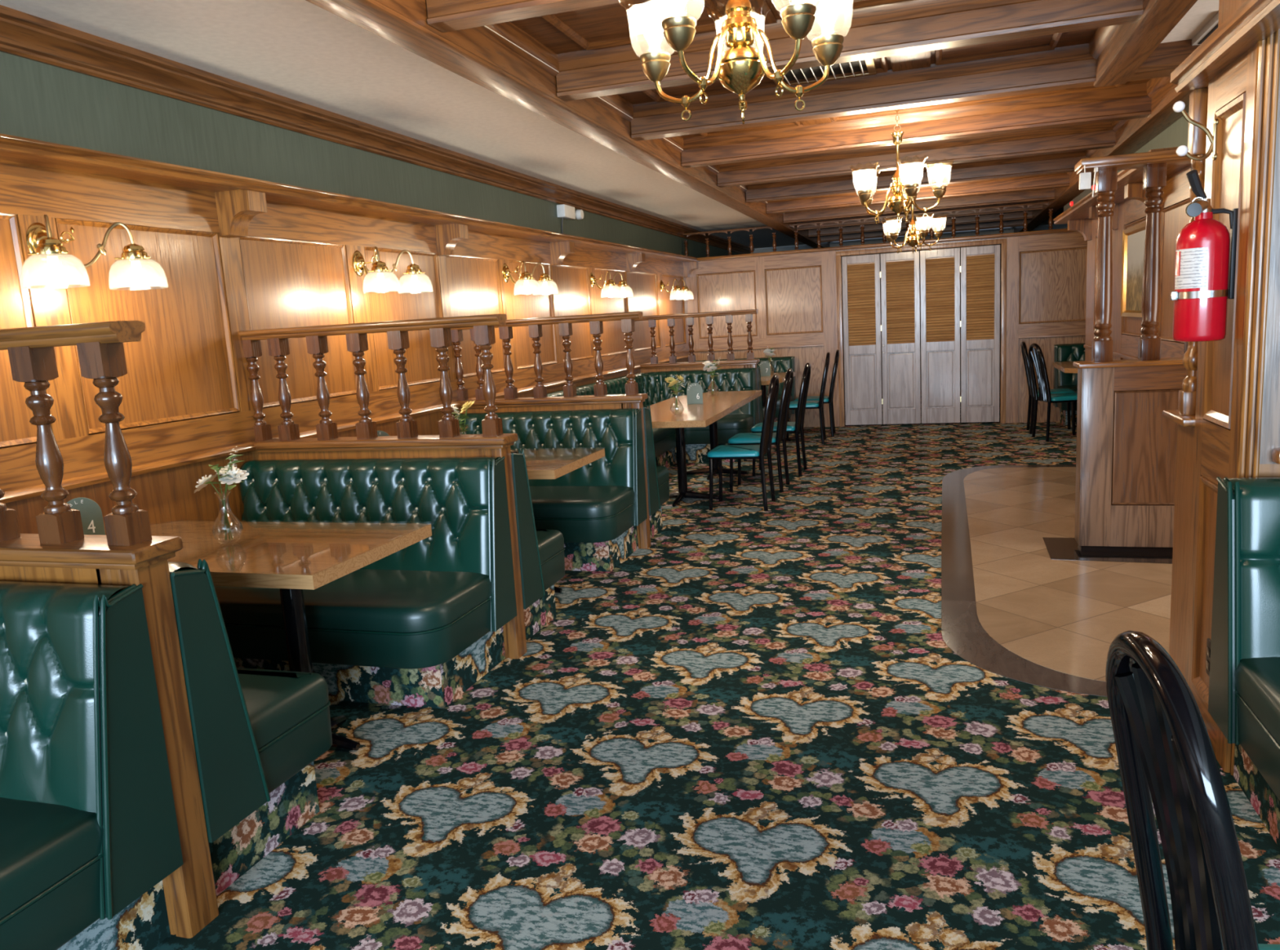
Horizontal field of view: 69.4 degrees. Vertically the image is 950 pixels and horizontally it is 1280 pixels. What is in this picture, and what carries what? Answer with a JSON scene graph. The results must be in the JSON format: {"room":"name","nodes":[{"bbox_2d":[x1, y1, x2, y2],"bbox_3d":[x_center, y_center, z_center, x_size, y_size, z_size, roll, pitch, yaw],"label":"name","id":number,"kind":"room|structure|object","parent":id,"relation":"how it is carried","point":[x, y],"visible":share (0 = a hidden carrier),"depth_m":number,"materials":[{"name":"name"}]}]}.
{"room":"restaurant","nodes":[
{"label":"restaurant","id":0,"kind":"room"},
{"bbox_2d":[0,51,742,535],"bbox_3d":[-1.164,-0.876,6.489,0.164,2.620,21.800,0,10,18],"label":"wall","id":1,"kind":"structure","parent":0,"point":[185,389],"depth_m":4.19,"materials":[{"name":"brown wood"}]},
{"bbox_2d":[26,214,150,288],"bbox_3d":[-1.969,-0.775,3.244,0.337,0.245,0.534,0,10,18],"label":"wall sconce","id":2,"kind":"object","parent":1,"relation":"attached to","point":[42,244],"visible":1,"depth_m":3.27,"materials":[{"name":"gold metal"}]},
{"bbox_2d":[214,189,267,237],"bbox_3d":[-1.785,-1.168,4.127,0.195,0.189,0.116,0,10,18],"label":"corbel","id":3,"kind":"object","parent":1,"relation":"attached to","point":[236,209],"visible":1,"depth_m":4.08,"materials":[{"name":"brown wood"}]},
{"bbox_2d":[0,133,700,262],"bbox_3d":[-1.820,-1.255,3.993,0.230,0.158,16.850,0,10,18],"label":"crown molding","id":4,"kind":"structure","parent":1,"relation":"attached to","point":[17,149],"depth_m":4.02,"materials":[{"name":"brown wood"}]},
{"bbox_2d":[0,4,755,254],"bbox_3d":[-1.183,-2.079,6.222,0.105,0.122,21.700,0,10,18],"label":"crown molding","id":5,"kind":"structure","parent":1,"relation":"attached to","point":[22,34],"depth_m":4.31,"materials":[{"name":"brown wood"}]},
{"bbox_2d":[352,246,424,293],"bbox_3d":[-1.393,-1.119,5.064,0.337,0.245,0.534,0,10,18],"label":"wall sconce","id":6,"kind":"object","parent":1,"relation":"attached to","point":[379,268],"visible":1,"depth_m":5.08,"materials":[{"name":"gold metal"}]},
{"bbox_2d":[434,223,468,256],"bbox_3d":[-1.214,-1.511,5.931,0.195,0.189,0.116,0,10,18],"label":"corbel","id":7,"kind":"object","parent":1,"relation":"attached to","point":[447,236],"visible":1,"depth_m":5.89,"materials":[{"name":"brown wood"}]},
{"bbox_2d":[502,261,553,295],"bbox_3d":[-0.837,-1.451,6.824,0.337,0.245,0.534,0,10,18],"label":"wall sconce","id":8,"kind":"object","parent":1,"relation":"attached to","point":[525,276],"visible":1,"depth_m":6.84,"materials":[{"name":"gold metal"}]},
{"bbox_2d":[550,240,574,266],"bbox_3d":[-0.653,-1.847,7.705,0.195,0.189,0.116,0,10,18],"label":"corbel","id":9,"kind":"object","parent":1,"relation":"attached to","point":[558,250],"visible":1,"depth_m":7.66,"materials":[{"name":"brown wood"}]},
{"bbox_2d":[556,204,583,233],"bbox_3d":[-0.599,-2.182,8.071,0.102,0.315,0.395,0,10,18],"label":"emergency light","id":10,"kind":"object","parent":1,"relation":"attached to","point":[563,211],"visible":0.94,"depth_m":7.96,"materials":[{"name":"white plastic"}]},
{"bbox_2d":[590,271,629,297],"bbox_3d":[-0.284,-1.765,8.572,0.337,0.245,0.534,0,10,18],"label":"wall sconce","id":11,"kind":"object","parent":1,"relation":"attached to","point":[610,282],"visible":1,"depth_m":8.59,"materials":[{"name":"gold metal"}]},
{"bbox_2d":[625,253,645,272],"bbox_3d":[-0.054,-2.208,9.600,0.195,0.189,0.116,0,10,18],"label":"corbel","id":12,"kind":"object","parent":1,"relation":"attached to","point":[633,260],"visible":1,"depth_m":9.55,"materials":[{"name":"brown wood"}]},
{"bbox_2d":[660,278,690,299],"bbox_3d":[0.414,-2.164,10.780,0.337,0.245,0.534,0,10,18],"label":"wall sconce","id":13,"kind":"object","parent":1,"relation":"attached to","point":[677,288],"visible":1,"depth_m":10.79,"materials":[{"name":"gold metal"}]},
{"bbox_2d":[0,0,805,248],"bbox_3d":[-0.603,-2.248,6.061,1.510,0.205,21.800,0,10,18],"label":"ceiling","id":14,"kind":"structure","parent":0,"point":[300,51],"depth_m":4.27,"materials":[{"name":"paint"}]},
{"bbox_2d":[151,389,1279,949],"bbox_3d":[1.895,0.449,5.711,6.450,0.107,21.900,0,10,18],"label":"floor","id":15,"kind":"structure","parent":0,"point":[756,729],"depth_m":2.97,"materials":[{"name":"carpet"}]},
{"bbox_2d":[0,581,183,949],"bbox_3d":[-1.835,0.754,2.085,1.296,0.911,0.665,0,10,18],"label":"bench","id":16,"kind":"object","parent":15,"relation":"on","point":[90,837],"visible":1,"depth_m":2.07,"materials":[{"name":"green leather"}]},
{"bbox_2d":[0,320,218,938],"bbox_3d":[-1.735,0.398,2.392,1.320,1.502,0.151,0,10,18],"label":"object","id":17,"kind":"structure","parent":15,"relation":"on","point":[128,554],"depth_m":2.19,"materials":[{"name":"brown wood"}]},
{"bbox_2d":[168,559,332,896],"bbox_3d":[-1.625,0.632,2.750,1.296,0.911,0.565,0,10,18],"label":"bench","id":18,"kind":"object","parent":15,"relation":"on","point":[259,735],"visible":0.31,"depth_m":2.46,"materials":[{"name":"green leather"}]},
{"bbox_2d":[150,520,431,751],"bbox_3d":[-1.445,0.606,3.333,1.246,0.749,0.701,0,10,18],"label":"table","id":19,"kind":"object","parent":15,"relation":"on","point":[290,557],"visible":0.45,"depth_m":3.20,"materials":[{"name":"laminate"}]},
{"bbox_2d":[66,497,105,535],"bbox_3d":[-2.021,0.168,3.348,0.130,0.176,0.040,-8,10,-25],"label":"table sign","id":20,"kind":"object","parent":19,"relation":"on","point":[91,517],"visible":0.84,"depth_m":3.35,"materials":[{"name":"green plastic"}]},
{"bbox_2d":[211,491,243,545],"bbox_3d":[-1.449,0.150,3.233,0.102,0.182,0.102,0,10,18],"label":"bud vase","id":21,"kind":"object","parent":19,"relation":"on","point":[220,491],"visible":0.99,"depth_m":3.23,"materials":[{"name":"clear glass"}]},
{"bbox_2d":[194,446,248,540],"bbox_3d":[-1.451,0.069,3.211,0.175,0.325,0.160,-9,11,-33],"label":"flower spray","id":22,"kind":"object","parent":21,"relation":"in","point":[231,475],"visible":1,"depth_m":3.21,"materials":[{"name":"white plant"}]},
{"bbox_2d":[214,456,517,708],"bbox_3d":[-1.266,0.425,3.884,1.296,0.911,0.675,0,10,18],"label":"bench","id":23,"kind":"object","parent":15,"relation":"on","point":[420,624],"visible":0.68,"depth_m":3.83,"materials":[{"name":"green leather"}]},
{"bbox_2d":[239,314,527,658],"bbox_3d":[-1.165,0.069,4.193,1.320,1.502,0.146,0,10,18],"label":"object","id":24,"kind":"structure","parent":15,"relation":"on","point":[492,442],"depth_m":4.08,"materials":[{"name":"brown wood"}]},
{"bbox_2d":[511,448,564,640],"bbox_3d":[-1.056,0.303,4.549,1.296,0.911,0.565,0,10,18],"label":"bench","id":25,"kind":"object","parent":15,"relation":"on","point":[541,552],"visible":0.06,"depth_m":4.25,"materials":[{"name":"green leather"}]},
{"bbox_2d":[453,408,647,571],"bbox_3d":[-0.681,0.087,5.734,1.296,0.911,0.675,0,10,18],"label":"bench","id":26,"kind":"object","parent":15,"relation":"on","point":[597,507],"visible":0.56,"depth_m":5.70,"materials":[{"name":"green leather"}]},
{"bbox_2d":[451,311,650,548],"bbox_3d":[-0.582,-0.269,6.036,1.320,1.502,0.131,0,10,18],"label":"wall","id":27,"kind":"structure","parent":15,"relation":"on","point":[570,401],"depth_m":5.91,"materials":[{"name":"brown wood"}]},
{"bbox_2d":[510,447,604,593],"bbox_3d":[-0.880,0.279,5.120,1.246,0.749,0.746,0,10,18],"label":"table","id":28,"kind":"object","parent":15,"relation":"on","point":[541,463],"visible":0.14,"depth_m":4.89,"materials":[{"name":"laminate"}]},
{"bbox_3d":[-0.950,-0.171,5.007,0.102,0.182,0.102,0,10,18],"label":"bud vase","id":29,"kind":"object","parent":28,"relation":"on","visible":0},
{"bbox_2d":[451,400,475,434],"bbox_3d":[-0.954,-0.242,4.979,0.170,0.308,0.160,0,10,18],"label":"flower spray","id":30,"kind":"object","parent":29,"relation":"in","point":[466,405],"visible":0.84,"depth_m":4.96,"materials":[{"name":"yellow plant"}]},
{"bbox_2d":[531,368,758,537],"bbox_3d":[0.032,-0.325,7.984,1.294,0.911,3.972,0,10,18],"label":"banquette","id":31,"kind":"object","parent":15,"relation":"on","point":[660,443],"visible":0.14,"depth_m":9.25,"materials":[{"name":"green leather"}]},
{"bbox_2d":[634,309,759,423],"bbox_3d":[0.622,-0.964,9.837,1.317,1.502,0.136,0,10,18],"label":"wall","id":32,"kind":"structure","parent":15,"relation":"on","point":[750,362],"depth_m":9.72,"materials":[{"name":"brown wood"}]},
{"bbox_2d":[647,390,761,506],"bbox_3d":[0.470,-0.217,7.680,0.770,0.743,2.460,0,10,18],"label":"table","id":33,"kind":"object","parent":15,"relation":"on","point":[713,408],"visible":0.75,"depth_m":7.41,"materials":[{"name":"laminate"}]},
{"bbox_2d":[686,382,702,404],"bbox_3d":[0.451,-0.671,7.613,0.130,0.176,0.040,-3,9,3],"label":"table sign","id":34,"kind":"object","parent":33,"relation":"on","point":[694,391],"visible":1,"depth_m":7.61,"materials":[{"name":"green plastic"}]},
{"bbox_3d":[0.270,-0.530,6.791,0.102,0.182,0.102,0,10,18],"label":"bud vase","id":35,"kind":"object","parent":33,"relation":"on","visible":0},
{"bbox_2d":[664,374,684,413],"bbox_3d":[0.269,-0.596,6.796,0.154,0.288,0.157,-6,10,-14],"label":"flower spray","id":36,"kind":"object","parent":35,"relation":"in","point":[672,381],"visible":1,"depth_m":6.77,"materials":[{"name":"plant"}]},
{"bbox_3d":[0.660,-0.812,8.373,0.102,0.182,0.102,0,10,18],"label":"bud vase","id":37,"kind":"object","parent":33,"relation":"on","visible":0},
{"bbox_2d":[702,360,721,394],"bbox_3d":[0.655,-0.899,8.363,0.156,0.332,0.156,-7,10,-20],"label":"flower spray","id":38,"kind":"object","parent":37,"relation":"in","point":[708,364],"visible":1,"depth_m":8.35,"materials":[{"name":"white plant"}]},
{"bbox_2d":[686,356,795,422],"bbox_3d":[1.004,-0.864,10.916,1.378,0.911,2.142,0,10,18],"label":"banquette","id":39,"kind":"object","parent":15,"relation":"on","point":[780,364],"visible":0.08,"depth_m":11.56,"materials":[{"name":"green leather"}]},
{"bbox_2d":[706,374,778,511],"bbox_3d":[0.797,-0.253,7.016,0.527,0.998,0.405,0,10,18],"label":"dining chair","id":40,"kind":"object","parent":15,"relation":"on","point":[723,451],"visible":1,"depth_m":6.92,"materials":[{"name":"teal metal"}]},
{"bbox_2d":[728,368,793,492],"bbox_3d":[1.019,-0.379,7.700,0.527,0.998,0.405,0,10,18],"label":"dining chair","id":41,"kind":"object","parent":15,"relation":"on","point":[748,438],"visible":0.99,"depth_m":7.60,"materials":[{"name":"black metal"}]},
{"bbox_2d":[760,372,795,440],"bbox_3d":[1.423,-0.755,10.612,0.603,0.743,1.360,0,10,18],"label":"table","id":42,"kind":"object","parent":15,"relation":"on","point":[765,380],"visible":0.23,"depth_m":10.53,"materials":[{"name":"laminate"}]},
{"bbox_2d":[751,362,810,476],"bbox_3d":[1.293,-0.510,8.399,0.527,0.998,0.405,0,10,18],"label":"dining chair","id":43,"kind":"object","parent":15,"relation":"on","point":[792,427],"visible":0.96,"depth_m":8.28,"materials":[{"name":"black metal"}]},
{"bbox_2d":[786,351,830,444],"bbox_3d":[1.872,-0.864,10.347,0.527,0.998,0.405,-1,10,14],"label":"dining chair","id":44,"kind":"object","parent":15,"relation":"on","point":[819,404],"visible":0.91,"depth_m":10.18,"materials":[{"name":"black metal"}]},
{"bbox_2d":[794,349,839,436],"bbox_3d":[2.086,-0.960,10.857,0.527,0.998,0.405,-1,10,15],"label":"dining chair","id":45,"kind":"object","parent":15,"relation":"on","point":[828,399],"visible":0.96,"depth_m":10.69,"materials":[{"name":"black metal"}]},
{"bbox_2d":[1021,341,1075,434],"bbox_3d":[4.429,-0.965,10.049,0.527,0.998,0.405,0,10,18],"label":"dining chair","id":46,"kind":"object","parent":15,"relation":"on","point":[1024,348],"visible":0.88,"depth_m":9.99,"materials":[{"name":"black metal"}]},
{"bbox_2d":[1028,342,1077,441],"bbox_3d":[4.304,-0.870,9.516,0.527,0.998,0.405,-3,9,2],"label":"dining chair","id":47,"kind":"object","parent":15,"relation":"on","point":[1038,360],"visible":0.94,"depth_m":9.46,"materials":[{"name":"black metal"}]},
{"bbox_2d":[963,466,1172,681],"bbox_3d":[3.361,0.352,5.474,2.710,0.006,4.900,0,10,18],"label":"floor","id":48,"kind":"structure","parent":15,"relation":"on","point":[1065,616],"depth_m":4.68,"materials":[{"name":"tile"}]},
{"bbox_2d":[1052,360,1084,373],"bbox_3d":[4.878,-0.778,9.515,1.050,0.743,1.200,0,10,18],"label":"table","id":49,"kind":"object","parent":15,"relation":"on","point":[1064,366],"visible":0.04,"depth_m":9.49,"materials":[{"name":"laminate"}]},
{"bbox_2d":[1053,342,1085,426],"bbox_3d":[5.483,-1.022,10.278,1.562,0.911,0.605,0,10,18],"label":"bench","id":50,"kind":"object","parent":15,"relation":"on","point":[1066,352],"visible":0.12,"depth_m":10.58,"materials":[{"name":"green leather"}]},
{"bbox_2d":[1072,149,1193,552],"bbox_3d":[2.741,-0.636,5.069,0.655,2.149,0.250,0,10,18],"label":"divider","id":51,"kind":"object","parent":15,"relation":"on","point":[1126,451],"visible":0.61,"depth_m":5.07,"materials":[{"name":"brown wood"}]},
{"bbox_2d":[1079,164,1097,197],"bbox_3d":[2.372,-1.552,4.874,0.108,0.166,0.045,-5,9,-7],"label":"sensor box","id":52,"kind":"object","parent":51,"relation":"hanging from","point":[1085,179],"visible":1,"depth_m":4.86,"materials":[{"name":"white plastic"}]},
{"bbox_2d":[1162,87,1208,678],"bbox_3d":[2.421,-0.238,3.019,1.210,2.071,0.288,0,10,18],"label":"wall","id":53,"kind":"structure","parent":15,"relation":"on","point":[1184,416],"depth_m":3.18,"materials":[{"name":"brown wood"}]},
{"bbox_2d":[1105,630,1279,949],"bbox_3d":[0.918,0.693,1.219,0.527,0.998,0.405,-2,9,10],"label":"dining chair","id":54,"kind":"object","parent":15,"relation":"on","point":[1166,754],"visible":1,"depth_m":1.19,"materials":[{"name":"black metal"}]},
{"bbox_2d":[1208,476,1279,848],"bbox_3d":[2.497,0.494,2.120,1.936,0.911,0.605,0,10,18],"label":"bench","id":55,"kind":"object","parent":15,"relation":"on","point":[1244,696],"visible":1,"depth_m":2.50,"materials":[{"name":"green leather"}]},
{"bbox_2d":[509,0,1150,138],"bbox_3d":[1.511,-2.296,5.384,2.990,0.135,21.800,0,10,18],"label":"ceiling","id":56,"kind":"structure","parent":0,"point":[611,21],"depth_m":3.94,"materials":[{"name":"brown wood"}]},
{"bbox_2d":[426,0,634,32],"bbox_3d":[0.436,-1.660,2.853,2.435,0.177,0.160,0,10,18],"label":"ceiling beam","id":57,"kind":"structure","parent":56,"relation":"attached to","point":[444,15],"depth_m":3.14,"materials":[{"name":"brown wood"}]},
{"bbox_2d":[305,0,832,248],"bbox_3d":[0.040,-2.106,5.830,0.174,0.217,21.700,0,10,18],"label":"ceiling beam","id":58,"kind":"structure","parent":56,"relation":"attached to","point":[478,55],"depth_m":4.03,"materials":[{"name":"brown wood"}]},
{"bbox_2d":[541,0,724,50],"bbox_3d":[-0.069,-1.832,3.606,0.650,0.020,0.914,0,10,18],"label":"trim","id":59,"kind":"structure","parent":56,"relation":"attached to","point":[553,20],"depth_m":3.94,"materials":[{"name":"brown wood"}]},
{"bbox_2d":[619,0,844,124],"bbox_3d":[0.245,-1.278,2.331,0.630,0.736,0.617,-2,9,8],"label":"chandelier","id":60,"kind":"object","parent":56,"relation":"hanging from","point":[742,67],"visible":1,"depth_m":2.31,"materials":[{"name":"gold metal"}]},
{"bbox_2d":[715,0,777,26],"bbox_3d":[0.346,-1.841,3.473,0.180,0.016,1.014,0,10,18],"label":"board","id":61,"kind":"object","parent":56,"relation":"attached to","point":[760,8],"visible":0.4,"depth_m":3.76,"materials":[{"name":"brown wood"}]},
{"bbox_2d":[700,121,799,137],"bbox_3d":[0.611,-2.225,5.753,0.650,0.020,0.882,0,10,18],"label":"trim","id":62,"kind":"structure","parent":56,"relation":"attached to","point":[795,123],"depth_m":6.14,"materials":[{"name":"brown wood"}]},
{"bbox_2d":[641,57,888,102],"bbox_3d":[0.564,-2.032,4.594,1.260,0.020,0.868,0,10,18],"label":"trim","id":63,"kind":"structure","parent":56,"relation":"attached to","point":[883,62],"depth_m":4.97,"materials":[{"name":"brown wood"}]},
{"bbox_2d":[770,58,876,85],"bbox_3d":[0.916,-2.063,4.678,0.520,0.030,0.540,0,10,18],"label":"ceiling vent","id":64,"kind":"object","parent":56,"relation":"in","point":[867,64],"visible":0.32,"depth_m":4.78,"materials":[{"name":"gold metal"}]},
{"bbox_2d":[770,0,907,20],"bbox_3d":[1.018,-1.839,3.261,1.190,0.020,0.914,0,10,18],"label":"trim","id":65,"kind":"structure","parent":56,"relation":"attached to","point":[778,4],"depth_m":3.74,"materials":[{"name":"brown wood"}]},
{"bbox_2d":[555,0,1142,101],"bbox_3d":[0.785,-1.862,3.955,2.435,0.177,0.160,0,10,18],"label":"ceiling beam","id":66,"kind":"structure","parent":56,"relation":"attached to","point":[909,26],"depth_m":3.84,"materials":[{"name":"brown wood"}]},
{"bbox_2d":[631,43,1170,141],"bbox_3d":[1.348,-2.057,4.942,2.915,0.177,0.160,0,10,18],"label":"ceiling beam","id":67,"kind":"structure","parent":56,"relation":"attached to","point":[1068,67],"depth_m":4.91,"materials":[{"name":"brown wood"}]},
{"bbox_2d":[848,109,955,223],"bbox_3d":[1.549,-1.879,5.524,0.630,0.736,0.617,3,11,33],"label":"chandelier","id":68,"kind":"object","parent":56,"relation":"hanging from","point":[899,202],"visible":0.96,"depth_m":5.48,"materials":[{"name":"gold metal"}]},
{"bbox_2d":[889,50,930,71],"bbox_3d":[1.274,-2.042,4.368,0.190,0.016,0.968,0,10,18],"label":"board","id":69,"kind":"object","parent":56,"relation":"attached to","point":[919,60],"visible":0.36,"depth_m":4.67,"materials":[{"name":"brown wood"}]},
{"bbox_2d":[880,200,948,253],"bbox_3d":[2.550,-2.461,8.709,0.617,0.736,0.630,6,13,44],"label":"chandelier","id":70,"kind":"object","parent":56,"relation":"hanging from","point":[913,240],"visible":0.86,"depth_m":8.68,"materials":[{"name":"gold metal"}]},
{"bbox_2d":[680,82,1151,168],"bbox_3d":[1.688,-2.254,6.015,2.915,0.177,0.160,0,10,18],"label":"ceiling beam","id":71,"kind":"structure","parent":56,"relation":"attached to","point":[1132,101],"depth_m":5.92,"materials":[{"name":"brown wood"}]},
{"bbox_2d":[717,121,1115,187],"bbox_3d":[2.029,-2.451,7.093,2.915,0.177,0.160,0,10,18],"label":"ceiling beam","id":72,"kind":"structure","parent":56,"relation":"attached to","point":[1098,135],"depth_m":7.01,"materials":[{"name":"brown wood"}]},
{"bbox_2d":[746,150,1088,203],"bbox_3d":[2.392,-2.661,8.243,2.915,0.177,0.160,0,10,18],"label":"ceiling beam","id":73,"kind":"structure","parent":56,"relation":"attached to","point":[1061,162],"depth_m":8.15,"materials":[{"name":"brown wood"}]},
{"bbox_2d":[766,173,1069,214],"bbox_3d":[2.728,-2.855,9.304,2.915,0.177,0.160,0,10,18],"label":"ceiling beam","id":74,"kind":"structure","parent":56,"relation":"attached to","point":[1060,180],"depth_m":9.17,"materials":[{"name":"brown wood"}]},
{"bbox_2d":[782,188,1054,223],"bbox_3d":[3.075,-3.056,10.400,2.915,0.177,0.160,0,10,18],"label":"ceiling beam","id":75,"kind":"structure","parent":56,"relation":"attached to","point":[1046,194],"depth_m":10.28,"materials":[{"name":"brown wood"}]},
{"bbox_2d":[796,200,1042,231],"bbox_3d":[3.414,-3.252,11.474,2.915,0.177,0.160,0,10,18],"label":"ceiling beam","id":76,"kind":"structure","parent":56,"relation":"attached to","point":[1034,207],"depth_m":11.41,"materials":[{"name":"brown wood"}]},
{"bbox_2d":[808,211,1032,237],"bbox_3d":[3.771,-3.458,12.601,2.915,0.177,0.160,0,10,18],"label":"ceiling beam","id":77,"kind":"structure","parent":56,"relation":"attached to","point":[1014,215],"depth_m":12.52,"materials":[{"name":"brown wood"}]},
{"bbox_2d":[820,219,1023,242],"bbox_3d":[4.127,-3.665,13.728,2.915,0.177,0.160,0,10,18],"label":"ceiling beam","id":78,"kind":"structure","parent":56,"relation":"attached to","point":[1010,224],"depth_m":13.60,"materials":[{"name":"brown wood"}]},
{"bbox_2d":[832,84,1121,121],"bbox_3d":[1.926,-2.233,5.335,1.670,0.020,0.882,0,10,18],"label":"trim","id":79,"kind":"structure","parent":56,"relation":"attached to","point":[1089,88],"depth_m":5.72,"materials":[{"name":"brown wood"}]},
{"bbox_2d":[934,32,1062,65],"bbox_3d":[1.655,-2.039,4.248,0.570,0.020,0.868,0,10,18],"label":"trim","id":80,"kind":"structure","parent":56,"relation":"attached to","point":[938,53],"depth_m":4.61,"materials":[{"name":"brown wood"}]},
{"bbox_2d":[1010,76,1194,232],"bbox_3d":[4.464,-3.010,9.749,0.194,0.217,11.400,0,10,18],"label":"ceiling beam","id":81,"kind":"structure","parent":56,"relation":"attached to","point":[1131,135],"depth_m":6.14,"materials":[{"name":"brown wood"}]},
{"bbox_2d":[1088,0,1197,87],"bbox_3d":[0.768,-1.143,-0.292,0.164,0.217,10.300,0,10,18],"label":"ceiling beam","id":82,"kind":"structure","parent":56,"relation":"attached to","point":[1119,51],"depth_m":3.93,"materials":[{"name":"brown wood"}]},
{"bbox_2d":[685,231,1087,427],"bbox_3d":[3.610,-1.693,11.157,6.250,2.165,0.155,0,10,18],"label":"wall","id":83,"kind":"structure","parent":0,"point":[797,298],"depth_m":11.43,"materials":[{"name":"brown wood"}]},
{"bbox_2d":[683,261,698,277],"bbox_3d":[0.640,-2.625,11.795,0.195,0.189,0.116,0,10,18],"label":"corbel","id":84,"kind":"object","parent":83,"relation":"attached to","point":[688,267],"visible":1,"depth_m":11.74,"materials":[{"name":"brown wood"}]},
{"bbox_2d":[696,228,1076,261],"bbox_3d":[3.529,-2.767,10.925,6.250,0.035,0.330,0,10,18],"label":"ledge","id":85,"kind":"object","parent":83,"relation":"on","point":[1062,230],"visible":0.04,"depth_m":11.00,"materials":[{"name":"brown wood"}]},
{"bbox_2d":[682,201,1053,257],"bbox_3d":[2.660,-2.931,11.132,4.470,0.322,0.053,0,10,18],"label":"gallery railing","id":86,"kind":"object","parent":85,"relation":"on","point":[1001,216],"visible":0.92,"depth_m":11.05,"materials":[{"name":"brown wood"}]},
{"bbox_2d":[752,223,1067,253],"bbox_3d":[4.894,-3.930,15.247,6.250,0.100,0.100,0,10,18],"label":"crown molding","id":87,"kind":"structure","parent":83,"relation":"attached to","point":[1006,230],"depth_m":15.37,"materials":[{"name":"wood"}]},
{"bbox_2d":[841,244,999,425],"bbox_3d":[3.391,-1.654,11.195,1.811,2.074,0.061,0,10,18],"label":"door","id":88,"kind":"structure","parent":83,"relation":"in","point":[938,283],"depth_m":11.18,"materials":[{"name":"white wood"}]},
{"bbox_2d":[1039,0,1218,225],"bbox_3d":[3.652,-2.275,4.710,2.460,0.205,21.800,0,10,18],"label":"ceiling","id":89,"kind":"structure","parent":0,"point":[1202,11],"depth_m":4.07,"materials":[{"name":"paint"}]},
{"bbox_2d":[1130,39,1199,78],"bbox_3d":[3.453,-2.044,4.145,2.300,0.185,0.140,0,10,18],"label":"ceiling beam","id":90,"kind":"structure","parent":89,"relation":"attached to","point":[1166,57],"depth_m":4.39,"materials":[{"name":"brown wood"}]},
{"bbox_2d":[1191,12,1218,45],"bbox_3d":[2.570,-1.993,4.119,0.090,0.034,0.450,0,10,18],"label":"vent strip","id":91,"kind":"object","parent":89,"relation":"attached to","point":[1212,24],"visible":0.27,"depth_m":4.14,"materials":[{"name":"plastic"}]},
{"bbox_2d":[1084,112,1191,360],"bbox_3d":[4.472,-1.207,6.549,1.825,2.600,4.135,0,10,18],"label":"wall","id":92,"kind":"structure","parent":0,"point":[1126,333],"depth_m":5.99,"materials":[{"name":"brown wood"}]},
{"bbox_2d":[1067,218,1092,240],"bbox_3d":[4.041,-2.246,8.478,0.200,0.192,0.120,0,10,18],"label":"corbel","id":93,"kind":"object","parent":92,"relation":"attached to","point":[1084,226],"visible":0.97,"depth_m":8.42,"materials":[{"name":"brown wood"}]},
{"bbox_2d":[1088,204,1118,230],"bbox_3d":[3.670,-2.031,7.304,0.200,0.192,0.120,0,10,18],"label":"corbel","id":94,"kind":"object","parent":92,"relation":"attached to","point":[1093,211],"visible":0.46,"depth_m":7.24,"materials":[{"name":"brown wood"}]},
{"bbox_2d":[1053,146,1191,224],"bbox_3d":[3.481,-2.062,6.826,0.310,0.050,4.200,0,10,18],"label":"ledge","id":95,"kind":"object","parent":92,"relation":"attached to","point":[1080,210],"visible":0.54,"depth_m":6.65,"materials":[{"name":"brown wood"}]},
{"bbox_2d":[1063,182,1095,211],"bbox_3d":[3.605,-2.230,7.395,0.175,0.078,2.200,0,10,18],"label":"light","id":96,"kind":"object","parent":95,"relation":"on","point":[1086,192],"visible":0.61,"depth_m":7.53,"materials":[{"name":"plastic"}]},
{"bbox_2d":[1120,222,1146,317],"bbox_3d":[3.525,-1.444,6.553,0.041,0.645,0.900,0,10,18],"label":"framed painting","id":97,"kind":"object","parent":92,"relation":"attached to","point":[1133,237],"visible":0.62,"depth_m":6.70,"materials":[{"name":"gold metal"}]},
{"bbox_2d":[1124,182,1146,203],"bbox_3d":[3.242,-1.784,5.952,0.200,0.192,0.120,0,10,18],"label":"corbel","id":98,"kind":"object","parent":92,"relation":"attached to","point":[1133,190],"visible":0.51,"depth_m":5.91,"materials":[{"name":"brown wood"}]},
{"bbox_2d":[1185,0,1279,775],"bbox_3d":[2.869,-0.430,2.395,2.376,2.600,0.552,0,10,18],"label":"wall","id":99,"kind":"structure","parent":0,"point":[1237,434],"depth_m":2.63,"materials":[{"name":"brown wood"}]},
{"bbox_2d":[1173,101,1217,160],"bbox_3d":[1.699,-1.054,2.831,0.120,0.186,0.033,0,10,18],"label":"coat hook","id":100,"kind":"object","parent":99,"relation":"attached to","point":[1178,107],"visible":1,"depth_m":2.82,"materials":[{"name":"gold metal"}]},
{"bbox_2d":[1169,169,1238,342],"bbox_3d":[1.623,-0.636,2.688,0.188,0.489,0.141,-8,10,-24],"label":"fire extinguisher","id":101,"kind":"object","parent":99,"relation":"attached to","point":[1205,264],"visible":0.98,"depth_m":2.66,"materials":[{"name":"metal"}]},
{"bbox_2d":[1205,638,1211,676],"bbox_3d":[1.814,0.585,2.940,0.013,0.115,0.070,0,10,18],"label":"wall outlet","id":102,"kind":"object","parent":99,"relation":"attached to","point":[1208,640],"visible":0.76,"depth_m":2.94,"materials":[{"name":"black plastic"}]},
{"bbox_2d":[1170,0,1279,93],"bbox_3d":[1.625,-0.545,-1.385,2.458,0.062,8.550,0,10,18],"label":"crown molding","id":103,"kind":"structure","parent":99,"relation":"attached to","point":[1254,21],"depth_m":2.50,"materials":[{"name":"brown wood"}]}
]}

